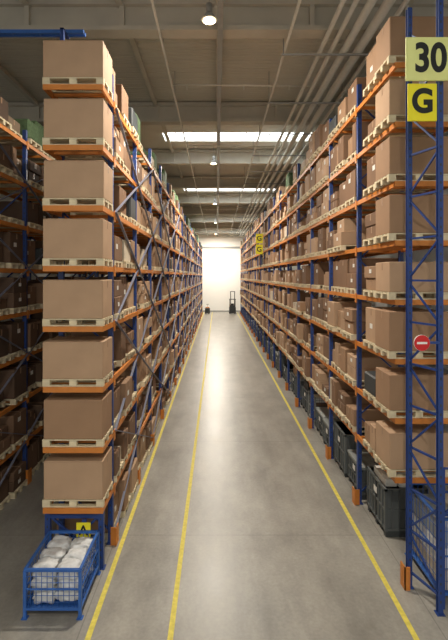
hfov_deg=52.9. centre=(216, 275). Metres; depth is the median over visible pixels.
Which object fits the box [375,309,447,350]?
cardboard box
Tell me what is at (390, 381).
cardboard box
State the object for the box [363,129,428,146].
wooden pallet
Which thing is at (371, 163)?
cardboard box
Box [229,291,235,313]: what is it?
truck
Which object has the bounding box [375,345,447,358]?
wooden pallet
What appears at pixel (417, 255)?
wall
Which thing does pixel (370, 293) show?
wooden pallet
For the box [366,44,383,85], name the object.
cardboard box
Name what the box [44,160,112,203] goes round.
cardboard box
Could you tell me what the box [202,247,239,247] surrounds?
trim
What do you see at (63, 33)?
tie beam
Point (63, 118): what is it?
cardboard box
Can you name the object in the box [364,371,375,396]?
crate
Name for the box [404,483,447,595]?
cage
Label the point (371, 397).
wooden pallet
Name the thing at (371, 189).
wooden pallet
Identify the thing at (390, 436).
cardboard box
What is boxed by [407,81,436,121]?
letter sign
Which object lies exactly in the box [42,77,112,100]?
wooden pallet
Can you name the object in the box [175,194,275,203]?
girder
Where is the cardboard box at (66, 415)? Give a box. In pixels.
[44,390,111,438]
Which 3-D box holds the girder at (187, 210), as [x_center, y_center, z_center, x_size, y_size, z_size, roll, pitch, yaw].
[-1.000,-6.850,47.000,30.000,0.800,0.440,0,0,0]
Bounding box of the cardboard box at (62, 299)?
[43,280,111,318]
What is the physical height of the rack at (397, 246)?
10.620 m
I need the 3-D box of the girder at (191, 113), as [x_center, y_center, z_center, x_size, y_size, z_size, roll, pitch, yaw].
[-1.000,-6.850,19.000,30.000,0.800,0.440,0,0,0]
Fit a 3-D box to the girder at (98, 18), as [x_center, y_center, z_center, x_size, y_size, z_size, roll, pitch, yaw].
[-1.000,-6.850,12.000,30.000,0.800,0.440,0,0,0]
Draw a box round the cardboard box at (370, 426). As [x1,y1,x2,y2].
[365,421,375,451]
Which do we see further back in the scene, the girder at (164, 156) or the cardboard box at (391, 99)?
the girder at (164, 156)
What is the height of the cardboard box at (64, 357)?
0.723 m
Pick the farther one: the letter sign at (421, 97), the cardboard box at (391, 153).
the cardboard box at (391, 153)
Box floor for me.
[0,312,447,639]
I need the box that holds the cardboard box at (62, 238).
[43,219,111,259]
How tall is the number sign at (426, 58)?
0.720 m
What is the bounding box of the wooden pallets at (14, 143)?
[0,116,70,509]
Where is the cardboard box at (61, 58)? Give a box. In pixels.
[43,40,111,90]
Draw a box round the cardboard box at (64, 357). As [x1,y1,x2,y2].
[43,336,111,378]
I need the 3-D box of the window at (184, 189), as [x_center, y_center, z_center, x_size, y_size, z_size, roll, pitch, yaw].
[1.050,-7.470,37.950,7.700,0.340,1.500,0,0,0]
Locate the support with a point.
(48, 517)
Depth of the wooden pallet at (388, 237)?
8.91 m
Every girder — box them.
[0,0,447,37]
[8,102,337,124]
[145,149,308,164]
[166,176,285,188]
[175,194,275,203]
[180,206,266,214]
[186,215,260,221]
[190,222,252,228]
[195,229,250,232]
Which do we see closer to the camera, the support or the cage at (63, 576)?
the cage at (63, 576)
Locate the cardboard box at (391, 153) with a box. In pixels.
[376,136,447,180]
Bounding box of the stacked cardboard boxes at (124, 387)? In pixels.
[57,68,202,532]
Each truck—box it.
[205,304,209,313]
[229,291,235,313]
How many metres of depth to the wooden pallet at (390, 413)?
8.87 m
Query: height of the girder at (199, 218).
0.800 m
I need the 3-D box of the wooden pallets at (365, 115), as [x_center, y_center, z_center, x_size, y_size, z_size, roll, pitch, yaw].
[4.088,-0.193,39.290,1.418,8.305,55.800,0,0,0]
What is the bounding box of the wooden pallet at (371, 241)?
[363,237,398,245]
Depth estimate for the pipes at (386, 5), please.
14.98 m
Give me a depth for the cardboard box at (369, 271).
10.14 m
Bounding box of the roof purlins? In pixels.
[0,0,413,223]
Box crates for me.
[241,307,427,536]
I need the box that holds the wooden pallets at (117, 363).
[55,101,202,539]
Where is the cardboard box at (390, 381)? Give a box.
[376,367,447,409]
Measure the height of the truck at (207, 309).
1.372 m
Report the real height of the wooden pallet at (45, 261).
0.145 m
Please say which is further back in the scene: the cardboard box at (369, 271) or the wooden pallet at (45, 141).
the cardboard box at (369, 271)
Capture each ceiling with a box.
[0,38,447,205]
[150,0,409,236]
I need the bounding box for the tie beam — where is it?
[0,27,85,39]
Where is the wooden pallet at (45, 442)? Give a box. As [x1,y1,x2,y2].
[42,426,112,446]
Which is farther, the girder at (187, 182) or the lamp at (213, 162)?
the girder at (187, 182)
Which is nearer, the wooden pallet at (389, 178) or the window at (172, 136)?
the wooden pallet at (389, 178)
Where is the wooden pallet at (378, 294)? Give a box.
[375,291,447,299]
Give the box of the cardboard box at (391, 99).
[376,79,447,125]
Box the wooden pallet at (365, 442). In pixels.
[363,439,375,457]
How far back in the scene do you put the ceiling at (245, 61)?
16.38 m
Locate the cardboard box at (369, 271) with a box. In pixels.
[364,266,375,289]
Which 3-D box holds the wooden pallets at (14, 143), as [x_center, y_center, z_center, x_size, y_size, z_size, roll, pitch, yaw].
[-5.859,0.930,39.010,1.422,9.540,58.600,0,0,0]
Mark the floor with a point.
(272, 552)
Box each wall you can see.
[0,192,107,321]
[121,233,303,310]
[304,189,447,369]
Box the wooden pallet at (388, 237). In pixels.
[375,233,447,242]
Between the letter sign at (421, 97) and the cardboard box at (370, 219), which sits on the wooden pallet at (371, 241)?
the cardboard box at (370, 219)
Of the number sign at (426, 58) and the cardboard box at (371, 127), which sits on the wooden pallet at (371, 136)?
the cardboard box at (371, 127)
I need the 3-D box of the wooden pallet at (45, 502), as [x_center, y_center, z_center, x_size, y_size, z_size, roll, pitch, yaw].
[-2.780,4.393,9.080,1.180,0.145,0.800,0,0,0]
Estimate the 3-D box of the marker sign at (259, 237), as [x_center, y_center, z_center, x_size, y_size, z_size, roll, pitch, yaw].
[3.141,-2.750,32.991,0.603,0.700,0.071,0,0,-4]
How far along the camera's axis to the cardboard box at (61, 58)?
8.68 m
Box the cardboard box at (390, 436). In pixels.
[376,421,447,468]
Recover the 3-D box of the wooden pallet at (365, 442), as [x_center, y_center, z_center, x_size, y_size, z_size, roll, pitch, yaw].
[4.020,3.888,10.150,1.200,0.145,0.800,0,0,0]
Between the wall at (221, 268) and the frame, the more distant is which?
the wall at (221, 268)
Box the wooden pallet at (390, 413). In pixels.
[375,400,447,417]
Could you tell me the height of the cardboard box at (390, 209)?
0.763 m
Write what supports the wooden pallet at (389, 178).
on the rack at (397, 246)
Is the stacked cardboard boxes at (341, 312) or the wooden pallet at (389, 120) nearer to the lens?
the wooden pallet at (389, 120)
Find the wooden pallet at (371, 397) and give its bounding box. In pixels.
[363,389,375,404]
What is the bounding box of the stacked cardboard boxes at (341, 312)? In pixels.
[240,77,397,425]
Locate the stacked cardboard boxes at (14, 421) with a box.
[0,96,171,502]
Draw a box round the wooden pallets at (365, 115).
[240,105,383,431]
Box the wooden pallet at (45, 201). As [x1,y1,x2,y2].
[42,198,112,210]
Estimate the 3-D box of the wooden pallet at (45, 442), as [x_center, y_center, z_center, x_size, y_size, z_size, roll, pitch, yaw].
[-2.780,3.228,9.080,1.180,0.145,0.800,0,0,0]
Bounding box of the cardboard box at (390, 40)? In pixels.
[376,16,447,70]
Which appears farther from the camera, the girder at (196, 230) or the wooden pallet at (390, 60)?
the girder at (196, 230)
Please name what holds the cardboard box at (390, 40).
on the wooden pallet at (390, 60)
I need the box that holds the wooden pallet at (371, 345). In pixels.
[363,339,374,350]
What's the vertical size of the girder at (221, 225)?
0.800 m
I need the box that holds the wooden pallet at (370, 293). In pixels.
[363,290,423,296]
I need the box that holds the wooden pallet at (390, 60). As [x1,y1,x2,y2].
[375,55,404,79]
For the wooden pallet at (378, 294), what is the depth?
8.87 m
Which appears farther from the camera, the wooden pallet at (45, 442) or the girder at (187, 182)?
the girder at (187, 182)
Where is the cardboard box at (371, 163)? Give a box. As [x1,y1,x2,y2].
[367,154,375,187]
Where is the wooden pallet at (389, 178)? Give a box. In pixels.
[375,174,447,188]
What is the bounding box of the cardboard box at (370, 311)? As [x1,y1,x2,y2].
[366,307,421,342]
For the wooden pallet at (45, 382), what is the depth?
8.68 m
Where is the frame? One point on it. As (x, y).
(406, 573)
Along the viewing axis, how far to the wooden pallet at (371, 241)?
10.10 m
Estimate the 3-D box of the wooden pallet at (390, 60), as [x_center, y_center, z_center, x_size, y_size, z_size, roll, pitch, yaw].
[3.980,-4.268,9.250,1.200,0.145,0.800,0,0,0]
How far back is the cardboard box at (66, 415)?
8.69 m
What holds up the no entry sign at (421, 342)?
attached to the frame
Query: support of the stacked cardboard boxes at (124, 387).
on the wooden pallets at (117, 363)
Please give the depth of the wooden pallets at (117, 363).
12.96 m
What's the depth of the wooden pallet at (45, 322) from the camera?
8.68 m
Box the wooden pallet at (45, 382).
[42,370,112,386]
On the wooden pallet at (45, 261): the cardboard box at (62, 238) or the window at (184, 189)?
the cardboard box at (62, 238)
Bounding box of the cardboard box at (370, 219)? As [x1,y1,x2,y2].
[365,212,375,238]
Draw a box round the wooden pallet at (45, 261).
[42,258,112,266]
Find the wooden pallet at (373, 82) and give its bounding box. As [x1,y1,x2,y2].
[363,76,398,96]
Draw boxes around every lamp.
[201,0,216,24]
[210,146,216,164]
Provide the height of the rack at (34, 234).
9.720 m
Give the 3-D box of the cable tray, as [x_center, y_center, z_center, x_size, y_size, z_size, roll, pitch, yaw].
[0.080,-6.400,28.900,0.140,0.080,85.800,0,0,0]
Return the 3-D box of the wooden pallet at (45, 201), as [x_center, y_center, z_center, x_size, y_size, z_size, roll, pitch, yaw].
[-2.780,-1.433,9.080,1.180,0.145,0.800,0,0,0]
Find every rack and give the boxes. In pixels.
[0,123,175,485]
[43,74,202,545]
[240,62,447,505]
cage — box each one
[21,519,100,619]
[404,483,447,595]
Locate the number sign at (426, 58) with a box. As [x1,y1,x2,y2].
[405,37,447,80]
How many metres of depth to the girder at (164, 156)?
25.92 m
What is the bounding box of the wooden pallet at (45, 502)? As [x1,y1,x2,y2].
[42,481,112,506]
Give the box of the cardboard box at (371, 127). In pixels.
[368,118,375,134]
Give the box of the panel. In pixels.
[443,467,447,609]
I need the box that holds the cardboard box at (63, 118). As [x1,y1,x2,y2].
[44,99,111,147]
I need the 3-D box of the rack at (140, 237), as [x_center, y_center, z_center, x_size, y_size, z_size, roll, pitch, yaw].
[-2.759,0.640,38.580,1.282,10.120,59.860,0,0,0]
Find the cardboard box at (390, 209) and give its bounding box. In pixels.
[376,195,447,235]
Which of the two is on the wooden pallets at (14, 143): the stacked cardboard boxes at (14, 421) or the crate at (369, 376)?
the stacked cardboard boxes at (14, 421)
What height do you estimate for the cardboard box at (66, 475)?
0.743 m
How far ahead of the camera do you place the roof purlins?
16.41 m
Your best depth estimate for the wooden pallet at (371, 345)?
10.10 m
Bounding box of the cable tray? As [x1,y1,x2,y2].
[217,0,222,235]
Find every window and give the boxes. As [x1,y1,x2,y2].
[165,133,307,140]
[184,189,273,190]
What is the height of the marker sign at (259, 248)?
0.700 m
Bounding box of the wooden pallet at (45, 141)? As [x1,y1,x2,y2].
[42,138,112,155]
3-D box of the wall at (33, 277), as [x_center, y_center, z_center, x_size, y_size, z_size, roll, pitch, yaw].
[-16.150,-0.800,29.000,0.300,13.000,86.000,0,0,0]
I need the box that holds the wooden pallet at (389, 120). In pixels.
[375,115,447,134]
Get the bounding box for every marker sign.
[256,234,263,242]
[256,245,263,253]
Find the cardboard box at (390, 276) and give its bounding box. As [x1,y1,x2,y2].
[376,262,447,291]
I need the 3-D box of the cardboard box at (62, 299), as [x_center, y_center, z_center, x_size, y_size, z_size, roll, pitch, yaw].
[-2.785,0.448,9.075,1.165,0.753,0.789,0,0,0]
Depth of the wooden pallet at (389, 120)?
9.20 m
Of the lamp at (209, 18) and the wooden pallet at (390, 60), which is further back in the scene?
the lamp at (209, 18)
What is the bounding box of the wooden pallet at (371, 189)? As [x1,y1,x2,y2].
[363,183,429,195]
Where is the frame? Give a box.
[400,0,445,616]
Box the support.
[45,510,106,569]
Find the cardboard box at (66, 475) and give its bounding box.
[44,446,111,498]
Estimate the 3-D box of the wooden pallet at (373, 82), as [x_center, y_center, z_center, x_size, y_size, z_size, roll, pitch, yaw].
[4.020,-4.268,10.150,1.200,0.145,0.800,0,0,0]
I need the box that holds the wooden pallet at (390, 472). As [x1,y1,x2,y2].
[375,454,447,476]
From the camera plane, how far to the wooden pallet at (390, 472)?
8.87 m
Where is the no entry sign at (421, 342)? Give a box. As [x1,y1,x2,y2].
[413,335,439,350]
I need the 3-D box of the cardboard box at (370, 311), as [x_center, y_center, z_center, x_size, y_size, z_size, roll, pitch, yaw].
[4.019,1.102,10.149,1.095,0.763,0.758,0,0,0]
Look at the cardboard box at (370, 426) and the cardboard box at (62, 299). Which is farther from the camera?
the cardboard box at (370, 426)
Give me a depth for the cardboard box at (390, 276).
8.86 m
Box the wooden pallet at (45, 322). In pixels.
[42,315,112,325]

